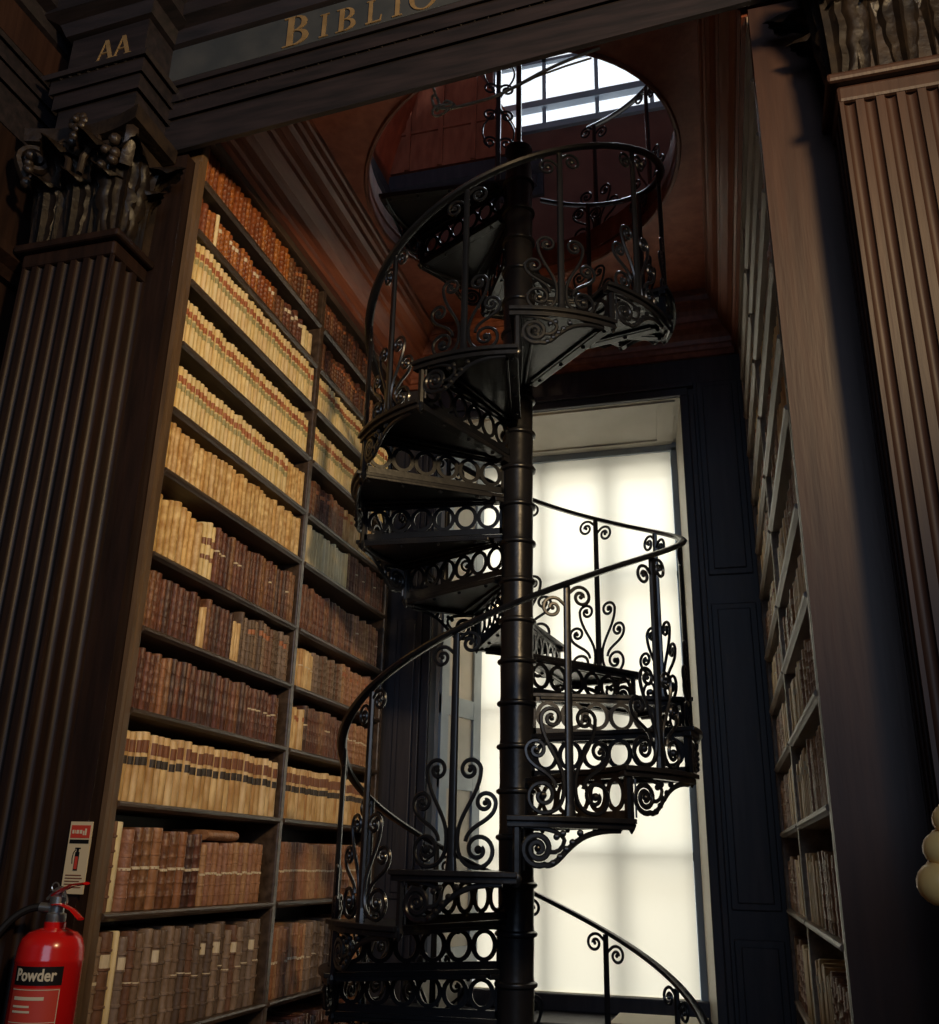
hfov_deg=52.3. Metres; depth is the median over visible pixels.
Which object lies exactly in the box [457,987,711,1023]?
windowsill
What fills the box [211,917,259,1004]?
book
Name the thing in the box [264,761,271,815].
book
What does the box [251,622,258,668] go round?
book
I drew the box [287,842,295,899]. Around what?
book
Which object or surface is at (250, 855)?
book
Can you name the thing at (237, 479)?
book
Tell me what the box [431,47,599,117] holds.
handrail
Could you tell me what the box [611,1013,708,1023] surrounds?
base cabinet
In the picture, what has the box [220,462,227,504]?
book
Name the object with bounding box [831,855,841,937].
book
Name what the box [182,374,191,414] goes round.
book
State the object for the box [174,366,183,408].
book
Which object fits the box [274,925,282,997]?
book
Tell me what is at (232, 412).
book
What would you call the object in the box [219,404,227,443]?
book
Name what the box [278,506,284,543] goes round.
book
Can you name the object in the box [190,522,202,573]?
book
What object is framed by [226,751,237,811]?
book
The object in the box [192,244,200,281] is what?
book
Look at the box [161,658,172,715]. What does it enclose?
book
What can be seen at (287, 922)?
book
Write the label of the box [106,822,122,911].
book
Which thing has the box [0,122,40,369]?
wall
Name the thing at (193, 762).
book
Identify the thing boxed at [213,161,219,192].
book
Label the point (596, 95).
window
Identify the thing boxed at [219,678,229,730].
book
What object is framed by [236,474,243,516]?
book
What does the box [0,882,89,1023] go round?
fire extinguisher
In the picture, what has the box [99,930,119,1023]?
book
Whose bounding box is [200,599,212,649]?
book
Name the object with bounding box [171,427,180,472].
book
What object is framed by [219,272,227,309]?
book
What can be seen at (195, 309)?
book
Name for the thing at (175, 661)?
book
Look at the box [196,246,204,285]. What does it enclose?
book
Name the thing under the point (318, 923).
book
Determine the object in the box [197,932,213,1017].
book
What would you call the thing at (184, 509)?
book
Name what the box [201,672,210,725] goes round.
book
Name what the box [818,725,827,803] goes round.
book
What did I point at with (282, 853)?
book
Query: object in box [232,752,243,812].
book
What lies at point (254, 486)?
book
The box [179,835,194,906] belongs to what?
book
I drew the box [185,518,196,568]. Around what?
book
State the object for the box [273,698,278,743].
book
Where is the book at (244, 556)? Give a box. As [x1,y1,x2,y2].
[238,545,247,596]
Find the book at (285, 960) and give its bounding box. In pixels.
[282,927,288,995]
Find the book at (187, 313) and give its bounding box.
[183,300,189,340]
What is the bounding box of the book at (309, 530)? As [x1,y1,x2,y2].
[305,525,311,562]
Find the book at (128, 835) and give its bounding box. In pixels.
[111,829,134,911]
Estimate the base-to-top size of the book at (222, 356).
0.178 m
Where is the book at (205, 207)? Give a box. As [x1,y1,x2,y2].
[199,203,208,233]
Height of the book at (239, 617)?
0.204 m
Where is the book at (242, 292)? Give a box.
[237,290,244,327]
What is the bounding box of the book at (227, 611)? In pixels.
[221,610,229,656]
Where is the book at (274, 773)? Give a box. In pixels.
[267,762,277,816]
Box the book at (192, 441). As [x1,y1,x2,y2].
[185,439,194,482]
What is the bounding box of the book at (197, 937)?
[185,933,200,1020]
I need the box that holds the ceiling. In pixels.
[311,0,791,322]
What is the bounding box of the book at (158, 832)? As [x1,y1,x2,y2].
[143,827,162,909]
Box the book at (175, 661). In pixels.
[166,659,177,716]
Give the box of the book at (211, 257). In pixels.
[205,254,213,294]
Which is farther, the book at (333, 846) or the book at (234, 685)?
the book at (333, 846)
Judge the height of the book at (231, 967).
0.282 m
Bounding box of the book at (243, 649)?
[240,618,247,663]
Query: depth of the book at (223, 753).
3.48 m
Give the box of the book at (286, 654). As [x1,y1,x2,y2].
[283,635,288,680]
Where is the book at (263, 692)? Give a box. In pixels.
[257,691,264,739]
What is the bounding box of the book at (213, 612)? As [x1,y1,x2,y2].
[207,604,215,651]
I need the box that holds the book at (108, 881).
[102,821,117,912]
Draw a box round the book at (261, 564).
[255,556,263,605]
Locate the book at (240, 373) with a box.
[237,354,243,391]
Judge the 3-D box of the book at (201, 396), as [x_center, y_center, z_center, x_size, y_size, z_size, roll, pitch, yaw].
[-1.054,-0.387,3.555,0.134,0.180,0.025,-5,-21,15]
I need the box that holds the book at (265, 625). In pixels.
[259,624,266,671]
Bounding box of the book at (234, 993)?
[230,926,243,1009]
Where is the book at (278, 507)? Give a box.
[274,506,280,541]
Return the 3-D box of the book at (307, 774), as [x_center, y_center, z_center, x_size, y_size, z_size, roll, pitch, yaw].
[-0.771,1.232,4.150,0.151,0.200,0.026,-5,-21,15]
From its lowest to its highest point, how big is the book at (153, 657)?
0.183 m
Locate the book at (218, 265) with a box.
[212,262,220,301]
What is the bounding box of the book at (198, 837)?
[187,834,201,906]
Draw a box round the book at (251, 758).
[244,756,254,813]
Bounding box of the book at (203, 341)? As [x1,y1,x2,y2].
[200,319,207,357]
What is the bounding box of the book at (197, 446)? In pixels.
[190,443,199,485]
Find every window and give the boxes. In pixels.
[463,442,708,1000]
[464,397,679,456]
[494,53,664,135]
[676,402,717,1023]
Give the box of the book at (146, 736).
[133,731,149,802]
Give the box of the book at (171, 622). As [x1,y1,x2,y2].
[167,583,179,636]
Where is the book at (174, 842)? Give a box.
[162,831,179,907]
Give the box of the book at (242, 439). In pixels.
[238,420,245,458]
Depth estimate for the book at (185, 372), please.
3.44 m
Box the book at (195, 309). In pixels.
[188,306,197,348]
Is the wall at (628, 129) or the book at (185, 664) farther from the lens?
the wall at (628, 129)
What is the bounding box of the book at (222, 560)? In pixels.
[218,533,226,585]
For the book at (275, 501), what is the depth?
4.03 m
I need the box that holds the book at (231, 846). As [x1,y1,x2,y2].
[223,843,234,903]
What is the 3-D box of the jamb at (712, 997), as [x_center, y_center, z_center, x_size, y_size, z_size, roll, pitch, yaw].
[1.173,0.923,4.959,0.030,3.125,0.510,-1,-20,7]
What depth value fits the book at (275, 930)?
3.73 m
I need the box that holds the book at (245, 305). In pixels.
[241,293,247,331]
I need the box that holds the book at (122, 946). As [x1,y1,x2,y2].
[108,936,127,1023]
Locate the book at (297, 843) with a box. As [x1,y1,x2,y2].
[292,842,299,899]
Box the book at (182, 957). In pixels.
[144,924,188,1023]
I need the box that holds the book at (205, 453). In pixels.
[200,451,207,491]
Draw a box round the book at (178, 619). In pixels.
[173,587,185,638]
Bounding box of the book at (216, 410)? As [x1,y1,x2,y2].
[211,398,219,437]
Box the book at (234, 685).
[227,682,236,732]
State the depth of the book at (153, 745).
3.07 m
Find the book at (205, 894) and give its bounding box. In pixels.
[201,842,212,905]
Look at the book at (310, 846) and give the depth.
4.11 m
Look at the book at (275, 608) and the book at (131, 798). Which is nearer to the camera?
the book at (131, 798)
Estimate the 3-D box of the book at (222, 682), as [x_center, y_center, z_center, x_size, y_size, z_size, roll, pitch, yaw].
[-0.977,0.711,3.533,0.138,0.184,0.025,-5,-21,15]
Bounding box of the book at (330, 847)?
[326,846,332,897]
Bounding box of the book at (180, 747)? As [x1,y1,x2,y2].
[170,740,184,806]
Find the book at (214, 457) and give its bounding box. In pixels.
[208,455,216,497]
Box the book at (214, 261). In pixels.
[209,259,215,297]
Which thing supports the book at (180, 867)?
on the bookcase at (269, 832)
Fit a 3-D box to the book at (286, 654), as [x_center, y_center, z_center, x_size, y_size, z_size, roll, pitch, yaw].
[-0.839,0.626,4.066,0.148,0.197,0.029,-5,-21,15]
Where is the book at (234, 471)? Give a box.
[228,469,235,510]
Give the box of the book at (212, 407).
[207,394,215,433]
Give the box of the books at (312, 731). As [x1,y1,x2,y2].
[195,76,850,1023]
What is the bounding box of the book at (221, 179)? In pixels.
[217,167,225,198]
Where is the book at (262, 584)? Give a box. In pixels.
[259,558,265,606]
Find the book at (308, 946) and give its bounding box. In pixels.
[303,926,311,990]
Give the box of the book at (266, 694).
[261,693,267,740]
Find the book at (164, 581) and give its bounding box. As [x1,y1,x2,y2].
[155,579,166,631]
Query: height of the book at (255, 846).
0.211 m
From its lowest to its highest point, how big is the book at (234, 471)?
0.178 m
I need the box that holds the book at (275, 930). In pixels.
[268,929,276,999]
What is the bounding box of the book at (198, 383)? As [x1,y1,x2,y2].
[191,380,200,422]
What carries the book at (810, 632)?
on the bookcase at (813, 833)
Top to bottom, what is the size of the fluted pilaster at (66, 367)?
4.006 m
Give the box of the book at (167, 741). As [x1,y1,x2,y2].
[156,738,170,804]
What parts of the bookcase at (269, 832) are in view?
shelf, shelf, shelf, panel, shelf, shelf, shelf, shelf, shelf, shelf, shelf, shelf, shelf, rail, shelf, shelf, shelf, shelf, shelf, shelf, shelf, shelf, shelf, shelf, shelf, shelf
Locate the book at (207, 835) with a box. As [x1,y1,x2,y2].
[172,829,238,841]
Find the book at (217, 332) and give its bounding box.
[211,329,220,369]
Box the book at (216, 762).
[208,749,219,810]
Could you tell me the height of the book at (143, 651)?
0.196 m
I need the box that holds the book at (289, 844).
[284,843,291,899]
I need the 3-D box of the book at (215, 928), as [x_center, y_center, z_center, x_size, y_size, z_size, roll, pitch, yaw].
[-0.979,1.606,3.369,0.204,0.292,0.045,-5,-21,15]
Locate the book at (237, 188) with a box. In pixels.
[232,186,240,217]
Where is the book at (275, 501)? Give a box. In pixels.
[270,499,276,539]
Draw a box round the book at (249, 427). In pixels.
[245,425,251,463]
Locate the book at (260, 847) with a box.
[253,845,262,901]
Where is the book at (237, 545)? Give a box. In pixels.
[231,541,239,592]
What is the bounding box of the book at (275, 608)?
[273,569,280,614]
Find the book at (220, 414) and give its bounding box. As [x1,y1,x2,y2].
[215,400,223,440]
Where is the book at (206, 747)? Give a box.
[198,746,208,808]
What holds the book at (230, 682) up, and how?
on the bookcase at (269, 832)
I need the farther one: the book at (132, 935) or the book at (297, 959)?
the book at (297, 959)
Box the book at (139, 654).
[131,648,141,706]
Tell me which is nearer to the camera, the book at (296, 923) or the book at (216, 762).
the book at (216, 762)
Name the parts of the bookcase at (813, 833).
shelf, rail, shelf, shelf, shelf, shelf, shelf, shelf, shelf, shelf, shelf, shelf, shelf, shelf, shelf, shelf, shelf, shelf, shelf, shelf, shelf, shelf, shelf, shelf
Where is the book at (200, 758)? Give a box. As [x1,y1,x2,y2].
[191,747,204,808]
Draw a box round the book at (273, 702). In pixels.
[268,695,276,742]
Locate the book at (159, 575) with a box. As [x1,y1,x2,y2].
[150,572,161,628]
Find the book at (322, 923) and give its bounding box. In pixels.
[317,921,325,985]
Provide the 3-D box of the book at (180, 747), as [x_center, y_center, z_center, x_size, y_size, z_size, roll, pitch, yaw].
[-1.052,0.887,3.250,0.160,0.216,0.040,-5,-21,15]
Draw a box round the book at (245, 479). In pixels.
[240,478,247,518]
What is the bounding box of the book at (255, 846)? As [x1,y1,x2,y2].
[248,844,257,902]
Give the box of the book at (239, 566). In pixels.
[235,544,242,594]
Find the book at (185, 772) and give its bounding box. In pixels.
[177,741,191,806]
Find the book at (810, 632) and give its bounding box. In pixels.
[810,632,815,687]
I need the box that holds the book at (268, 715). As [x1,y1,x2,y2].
[264,696,271,741]
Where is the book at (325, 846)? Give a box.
[320,845,326,897]
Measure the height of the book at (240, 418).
0.183 m
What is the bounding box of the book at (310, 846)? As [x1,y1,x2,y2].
[305,845,312,898]
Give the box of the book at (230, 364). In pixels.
[227,344,234,381]
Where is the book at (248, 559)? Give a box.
[242,551,250,598]
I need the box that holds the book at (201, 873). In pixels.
[195,845,207,905]
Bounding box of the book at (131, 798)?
[128,732,143,801]
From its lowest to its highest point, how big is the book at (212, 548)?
0.210 m
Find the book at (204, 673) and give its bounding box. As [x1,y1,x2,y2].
[196,671,206,724]
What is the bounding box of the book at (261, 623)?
[255,620,263,670]
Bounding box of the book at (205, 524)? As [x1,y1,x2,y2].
[198,522,207,575]
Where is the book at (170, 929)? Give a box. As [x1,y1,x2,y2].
[118,924,174,1023]
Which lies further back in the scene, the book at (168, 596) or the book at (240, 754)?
the book at (240, 754)
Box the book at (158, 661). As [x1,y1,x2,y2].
[149,654,161,712]
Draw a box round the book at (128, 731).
[118,730,129,800]
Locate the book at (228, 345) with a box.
[222,342,230,379]
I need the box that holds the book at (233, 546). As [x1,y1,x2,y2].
[227,537,235,590]
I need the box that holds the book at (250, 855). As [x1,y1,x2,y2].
[244,845,252,902]
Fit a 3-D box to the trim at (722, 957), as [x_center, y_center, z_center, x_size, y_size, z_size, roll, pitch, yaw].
[0.453,0.848,4.904,1.540,3.200,0.045,-5,-21,15]
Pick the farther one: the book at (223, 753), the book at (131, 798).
the book at (223, 753)
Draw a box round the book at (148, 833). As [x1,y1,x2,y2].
[134,827,153,909]
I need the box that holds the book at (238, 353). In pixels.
[233,351,240,388]
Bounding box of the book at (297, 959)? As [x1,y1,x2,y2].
[294,926,300,992]
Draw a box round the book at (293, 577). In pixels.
[288,575,294,621]
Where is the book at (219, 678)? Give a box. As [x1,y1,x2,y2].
[211,676,221,727]
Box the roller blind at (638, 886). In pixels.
[474,452,700,1000]
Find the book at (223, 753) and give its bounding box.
[214,750,227,810]
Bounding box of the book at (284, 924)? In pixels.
[274,922,293,995]
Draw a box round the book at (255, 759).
[249,758,257,814]
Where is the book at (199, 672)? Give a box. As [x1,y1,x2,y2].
[191,670,201,722]
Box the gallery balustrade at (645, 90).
[481,67,672,236]
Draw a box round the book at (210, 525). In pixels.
[202,522,212,577]
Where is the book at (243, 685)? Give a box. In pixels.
[236,682,245,734]
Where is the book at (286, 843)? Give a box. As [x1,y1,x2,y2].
[281,842,288,900]
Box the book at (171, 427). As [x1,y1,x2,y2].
[165,422,172,466]
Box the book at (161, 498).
[153,494,162,550]
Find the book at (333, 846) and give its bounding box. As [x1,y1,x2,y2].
[327,845,335,896]
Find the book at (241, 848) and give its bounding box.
[234,846,243,903]
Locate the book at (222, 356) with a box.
[218,338,225,374]
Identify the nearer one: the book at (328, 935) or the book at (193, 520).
the book at (193, 520)
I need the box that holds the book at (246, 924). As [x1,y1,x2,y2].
[209,920,249,1007]
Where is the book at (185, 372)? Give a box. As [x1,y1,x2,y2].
[179,369,187,411]
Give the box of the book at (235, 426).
[230,414,238,452]
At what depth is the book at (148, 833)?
3.00 m
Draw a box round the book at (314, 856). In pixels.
[309,845,316,898]
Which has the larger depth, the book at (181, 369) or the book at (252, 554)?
the book at (252, 554)
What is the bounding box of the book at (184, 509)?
[175,507,186,563]
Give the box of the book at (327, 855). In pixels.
[323,846,328,897]
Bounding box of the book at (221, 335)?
[216,333,222,370]
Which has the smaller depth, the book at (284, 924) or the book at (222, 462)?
the book at (222, 462)
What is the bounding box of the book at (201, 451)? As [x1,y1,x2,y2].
[195,448,203,489]
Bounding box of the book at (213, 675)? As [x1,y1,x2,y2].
[205,673,216,726]
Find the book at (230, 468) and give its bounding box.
[223,465,232,507]
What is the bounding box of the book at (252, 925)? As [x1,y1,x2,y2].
[242,923,254,1006]
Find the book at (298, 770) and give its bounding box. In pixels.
[293,769,299,818]
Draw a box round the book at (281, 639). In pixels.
[276,631,283,678]
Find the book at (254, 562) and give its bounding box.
[249,553,256,601]
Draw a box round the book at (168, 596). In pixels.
[161,580,172,633]
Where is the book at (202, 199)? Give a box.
[198,199,202,228]
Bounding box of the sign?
[61,822,93,893]
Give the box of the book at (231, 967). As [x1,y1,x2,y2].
[224,924,237,1011]
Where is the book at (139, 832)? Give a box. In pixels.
[123,827,144,910]
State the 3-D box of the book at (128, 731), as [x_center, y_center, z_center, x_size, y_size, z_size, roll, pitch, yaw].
[-1.132,0.784,2.961,0.156,0.209,0.033,-5,-21,15]
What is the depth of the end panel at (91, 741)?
3.09 m
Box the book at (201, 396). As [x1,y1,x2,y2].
[196,383,204,424]
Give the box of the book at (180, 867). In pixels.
[171,832,187,907]
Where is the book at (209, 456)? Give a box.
[203,452,211,494]
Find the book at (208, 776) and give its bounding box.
[202,747,213,809]
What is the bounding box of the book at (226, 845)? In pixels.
[218,843,228,904]
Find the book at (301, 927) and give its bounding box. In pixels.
[296,925,302,992]
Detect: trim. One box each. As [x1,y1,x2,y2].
[0,235,22,293]
[220,120,433,391]
[364,49,680,283]
[371,150,543,205]
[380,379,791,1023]
[402,381,735,1023]
[409,288,738,391]
[697,7,747,353]
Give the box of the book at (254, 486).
[249,484,255,524]
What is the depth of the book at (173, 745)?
3.18 m
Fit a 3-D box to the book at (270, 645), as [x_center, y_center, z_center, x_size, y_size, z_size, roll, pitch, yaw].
[-0.876,0.580,3.932,0.145,0.189,0.026,-5,-21,15]
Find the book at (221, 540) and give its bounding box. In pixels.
[216,531,222,583]
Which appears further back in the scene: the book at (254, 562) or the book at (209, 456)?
the book at (254, 562)
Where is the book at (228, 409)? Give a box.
[223,407,230,445]
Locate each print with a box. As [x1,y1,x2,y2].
[64,874,81,887]
[72,829,86,834]
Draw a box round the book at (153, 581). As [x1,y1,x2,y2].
[144,570,157,627]
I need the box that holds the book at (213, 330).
[208,326,214,364]
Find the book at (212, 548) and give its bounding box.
[207,527,215,579]
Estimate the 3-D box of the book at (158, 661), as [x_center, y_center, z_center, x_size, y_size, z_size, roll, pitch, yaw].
[-1.092,0.569,3.163,0.145,0.194,0.029,-5,-21,15]
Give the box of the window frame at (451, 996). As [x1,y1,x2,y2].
[420,457,462,1007]
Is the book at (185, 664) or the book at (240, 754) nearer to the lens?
the book at (185, 664)
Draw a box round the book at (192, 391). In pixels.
[187,377,195,418]
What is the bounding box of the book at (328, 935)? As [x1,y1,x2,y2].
[326,926,329,961]
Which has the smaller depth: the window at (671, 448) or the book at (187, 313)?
the book at (187, 313)
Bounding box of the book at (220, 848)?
[213,846,223,904]
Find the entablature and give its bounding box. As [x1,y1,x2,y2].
[0,0,769,153]
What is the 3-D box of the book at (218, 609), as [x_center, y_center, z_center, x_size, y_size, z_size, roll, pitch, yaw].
[-0.990,0.443,3.549,0.131,0.179,0.031,-5,-21,15]
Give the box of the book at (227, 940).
[217,929,231,1012]
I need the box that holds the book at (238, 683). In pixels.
[232,682,240,733]
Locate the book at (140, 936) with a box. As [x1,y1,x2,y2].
[126,933,144,1023]
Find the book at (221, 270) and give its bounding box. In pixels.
[216,268,223,305]
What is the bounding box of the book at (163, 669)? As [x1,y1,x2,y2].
[155,659,167,713]
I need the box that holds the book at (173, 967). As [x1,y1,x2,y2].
[164,928,180,1023]
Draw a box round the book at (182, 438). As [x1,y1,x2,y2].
[176,433,184,475]
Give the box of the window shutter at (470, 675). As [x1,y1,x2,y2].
[427,457,484,961]
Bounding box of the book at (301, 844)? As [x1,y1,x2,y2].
[295,843,302,899]
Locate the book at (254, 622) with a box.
[248,620,255,666]
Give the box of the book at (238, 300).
[234,287,241,323]
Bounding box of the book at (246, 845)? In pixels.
[239,843,248,902]
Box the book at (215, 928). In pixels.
[168,921,220,1016]
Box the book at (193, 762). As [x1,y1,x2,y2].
[185,745,197,807]
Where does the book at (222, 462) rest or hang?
on the bookcase at (269, 832)
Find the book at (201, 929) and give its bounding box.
[154,922,206,1019]
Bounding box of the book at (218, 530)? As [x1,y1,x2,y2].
[210,527,221,582]
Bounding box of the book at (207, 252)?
[200,250,209,290]
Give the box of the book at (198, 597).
[192,596,200,644]
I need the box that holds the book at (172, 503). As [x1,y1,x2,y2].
[162,500,174,557]
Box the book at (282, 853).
[276,843,285,900]
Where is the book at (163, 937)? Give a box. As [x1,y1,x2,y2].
[150,929,166,1023]
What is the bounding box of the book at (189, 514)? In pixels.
[180,511,191,566]
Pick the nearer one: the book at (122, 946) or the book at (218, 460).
the book at (122, 946)
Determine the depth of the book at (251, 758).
3.67 m
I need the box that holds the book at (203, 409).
[199,387,207,427]
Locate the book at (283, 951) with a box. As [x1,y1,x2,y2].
[278,929,286,997]
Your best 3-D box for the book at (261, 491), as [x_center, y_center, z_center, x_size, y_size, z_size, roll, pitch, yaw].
[-0.917,0.001,3.937,0.133,0.179,0.027,-5,-21,15]
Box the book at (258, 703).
[253,690,261,738]
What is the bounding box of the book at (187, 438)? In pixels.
[180,435,189,478]
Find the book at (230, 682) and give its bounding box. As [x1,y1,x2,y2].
[224,680,231,730]
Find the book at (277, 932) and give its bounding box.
[271,928,278,998]
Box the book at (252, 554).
[247,552,253,599]
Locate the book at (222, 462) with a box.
[216,460,224,502]
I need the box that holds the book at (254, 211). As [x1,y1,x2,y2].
[250,208,256,238]
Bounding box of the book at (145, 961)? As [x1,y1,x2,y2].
[100,926,152,1023]
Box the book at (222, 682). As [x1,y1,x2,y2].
[216,679,223,728]
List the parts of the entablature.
architrave, cornice, architrave, cornice, cornice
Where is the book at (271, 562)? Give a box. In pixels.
[266,561,272,609]
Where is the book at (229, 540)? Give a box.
[222,537,231,588]
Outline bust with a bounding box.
[916,805,938,905]
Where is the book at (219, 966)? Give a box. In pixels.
[174,919,224,1013]
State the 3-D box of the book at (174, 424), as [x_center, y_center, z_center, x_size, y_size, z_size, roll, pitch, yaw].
[-1.097,-0.220,3.354,0.134,0.185,0.024,-5,-21,15]
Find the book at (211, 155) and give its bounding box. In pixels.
[206,152,212,182]
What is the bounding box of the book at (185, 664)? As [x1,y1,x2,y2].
[176,662,187,718]
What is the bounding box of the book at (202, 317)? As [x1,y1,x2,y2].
[196,315,204,354]
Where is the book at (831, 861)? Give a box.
[831,861,838,934]
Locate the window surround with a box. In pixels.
[366,354,796,1023]
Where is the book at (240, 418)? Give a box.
[234,415,242,455]
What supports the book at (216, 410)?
on the bookcase at (269, 832)
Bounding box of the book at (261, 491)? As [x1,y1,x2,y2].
[256,490,262,529]
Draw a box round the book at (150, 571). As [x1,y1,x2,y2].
[143,571,151,624]
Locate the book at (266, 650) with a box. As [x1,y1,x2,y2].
[262,626,269,672]
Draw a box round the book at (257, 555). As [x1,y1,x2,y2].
[252,553,259,602]
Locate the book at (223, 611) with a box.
[216,609,225,655]
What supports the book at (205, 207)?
on the bookcase at (269, 832)
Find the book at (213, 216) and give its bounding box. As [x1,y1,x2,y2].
[208,212,216,242]
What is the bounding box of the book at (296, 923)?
[290,922,298,993]
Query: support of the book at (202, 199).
on the bookcase at (269, 832)
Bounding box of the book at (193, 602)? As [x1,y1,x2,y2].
[185,592,197,643]
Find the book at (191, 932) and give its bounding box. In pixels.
[178,928,194,1022]
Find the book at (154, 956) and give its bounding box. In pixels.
[142,929,160,1023]
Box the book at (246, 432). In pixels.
[242,423,248,460]
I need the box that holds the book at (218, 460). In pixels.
[213,459,220,499]
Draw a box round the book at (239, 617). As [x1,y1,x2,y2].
[230,612,244,662]
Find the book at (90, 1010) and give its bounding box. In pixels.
[86,936,101,1023]
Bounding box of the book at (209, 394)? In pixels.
[203,392,211,430]
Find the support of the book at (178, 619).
on the bookcase at (269, 832)
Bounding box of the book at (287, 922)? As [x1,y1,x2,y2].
[287,922,294,994]
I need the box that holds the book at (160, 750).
[150,737,164,803]
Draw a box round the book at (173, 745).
[163,741,177,805]
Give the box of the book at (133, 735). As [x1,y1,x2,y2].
[121,731,136,800]
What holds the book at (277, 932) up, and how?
on the bookcase at (269, 832)
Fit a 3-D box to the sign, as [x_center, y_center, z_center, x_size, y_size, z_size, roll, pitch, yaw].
[-1.125,0.990,2.741,0.074,0.195,0.006,-5,-21,15]
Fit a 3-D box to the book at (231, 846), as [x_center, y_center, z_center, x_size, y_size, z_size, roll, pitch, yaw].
[-0.961,1.324,3.507,0.202,0.207,0.036,-5,-21,15]
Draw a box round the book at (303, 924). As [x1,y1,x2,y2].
[298,923,305,991]
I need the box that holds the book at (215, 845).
[205,842,218,905]
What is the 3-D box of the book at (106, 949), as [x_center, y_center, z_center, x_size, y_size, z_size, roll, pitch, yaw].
[-1.151,1.388,2.795,0.204,0.300,0.058,-5,-21,15]
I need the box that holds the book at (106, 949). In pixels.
[90,931,113,1023]
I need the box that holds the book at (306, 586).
[301,585,307,629]
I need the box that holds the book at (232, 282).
[227,280,233,316]
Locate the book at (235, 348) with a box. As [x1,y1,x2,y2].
[230,347,236,384]
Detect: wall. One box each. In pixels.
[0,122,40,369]
[372,93,417,184]
[390,76,515,176]
[436,72,673,247]
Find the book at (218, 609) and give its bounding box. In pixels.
[211,606,220,653]
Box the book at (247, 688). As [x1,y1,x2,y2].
[241,685,249,735]
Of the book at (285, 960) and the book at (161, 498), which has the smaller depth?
the book at (161, 498)
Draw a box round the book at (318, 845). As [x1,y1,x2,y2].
[309,844,320,897]
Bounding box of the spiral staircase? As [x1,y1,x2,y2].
[318,65,709,1023]
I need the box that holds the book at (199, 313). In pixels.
[193,311,200,350]
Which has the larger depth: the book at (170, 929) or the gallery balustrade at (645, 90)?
the gallery balustrade at (645, 90)
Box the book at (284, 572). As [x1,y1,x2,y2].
[279,571,286,617]
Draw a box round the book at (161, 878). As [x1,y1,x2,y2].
[153,833,170,908]
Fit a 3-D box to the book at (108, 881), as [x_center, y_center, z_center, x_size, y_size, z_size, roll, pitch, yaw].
[-1.157,1.060,2.868,0.204,0.255,0.028,-5,-21,15]
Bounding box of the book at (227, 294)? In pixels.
[223,277,230,313]
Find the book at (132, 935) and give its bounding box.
[100,929,137,1023]
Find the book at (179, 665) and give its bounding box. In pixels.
[171,662,182,717]
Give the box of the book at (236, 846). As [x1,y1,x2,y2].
[207,842,239,903]
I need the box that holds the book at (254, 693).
[248,689,257,737]
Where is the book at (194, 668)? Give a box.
[185,666,196,721]
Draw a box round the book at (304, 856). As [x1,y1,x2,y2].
[299,843,306,898]
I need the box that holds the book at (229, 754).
[221,752,231,811]
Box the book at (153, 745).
[141,735,158,803]
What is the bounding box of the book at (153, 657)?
[144,655,155,710]
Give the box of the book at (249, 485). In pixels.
[244,483,252,522]
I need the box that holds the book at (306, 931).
[301,927,307,990]
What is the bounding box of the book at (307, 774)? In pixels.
[303,772,308,819]
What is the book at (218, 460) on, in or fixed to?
on the bookcase at (269, 832)
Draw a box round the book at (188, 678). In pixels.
[181,663,191,720]
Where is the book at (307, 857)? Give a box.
[303,844,308,898]
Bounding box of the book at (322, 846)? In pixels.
[317,845,323,897]
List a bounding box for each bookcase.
[74,143,399,1023]
[738,17,851,1023]
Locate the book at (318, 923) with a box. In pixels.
[313,922,320,987]
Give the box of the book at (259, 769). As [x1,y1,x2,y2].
[252,758,262,814]
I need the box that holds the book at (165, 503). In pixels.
[155,500,169,554]
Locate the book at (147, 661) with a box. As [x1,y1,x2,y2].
[138,652,151,709]
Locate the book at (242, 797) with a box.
[238,754,249,813]
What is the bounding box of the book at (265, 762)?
[258,758,268,815]
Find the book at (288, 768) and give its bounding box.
[283,767,290,817]
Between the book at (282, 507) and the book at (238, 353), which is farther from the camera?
the book at (282, 507)
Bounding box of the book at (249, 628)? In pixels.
[243,620,252,665]
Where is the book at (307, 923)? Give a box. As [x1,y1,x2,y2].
[275,921,312,989]
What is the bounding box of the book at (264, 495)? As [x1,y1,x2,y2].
[260,494,265,530]
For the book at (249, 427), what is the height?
0.182 m
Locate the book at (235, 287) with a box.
[230,284,237,320]
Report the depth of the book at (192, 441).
3.44 m
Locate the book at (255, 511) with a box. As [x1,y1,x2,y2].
[252,486,259,526]
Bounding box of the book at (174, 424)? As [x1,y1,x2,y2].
[167,423,176,469]
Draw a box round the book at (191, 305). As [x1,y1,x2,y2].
[185,303,193,343]
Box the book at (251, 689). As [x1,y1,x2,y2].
[245,688,252,736]
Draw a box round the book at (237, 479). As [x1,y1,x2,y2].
[232,474,239,513]
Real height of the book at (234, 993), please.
0.274 m
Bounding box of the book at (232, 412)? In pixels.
[226,410,234,448]
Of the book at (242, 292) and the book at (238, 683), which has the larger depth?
the book at (242, 292)
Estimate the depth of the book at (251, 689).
3.71 m
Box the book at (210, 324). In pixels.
[203,322,212,361]
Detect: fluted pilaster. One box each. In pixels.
[0,103,185,1023]
[762,0,938,833]
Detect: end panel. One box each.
[42,154,194,935]
[748,0,938,1023]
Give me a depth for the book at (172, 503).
3.28 m
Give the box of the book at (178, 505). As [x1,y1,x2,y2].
[168,501,181,561]
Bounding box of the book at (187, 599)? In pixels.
[179,591,190,640]
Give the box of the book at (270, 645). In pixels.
[266,629,273,674]
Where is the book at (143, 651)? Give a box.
[134,647,145,707]
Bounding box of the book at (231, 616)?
[225,613,233,658]
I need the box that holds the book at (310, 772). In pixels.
[306,771,311,820]

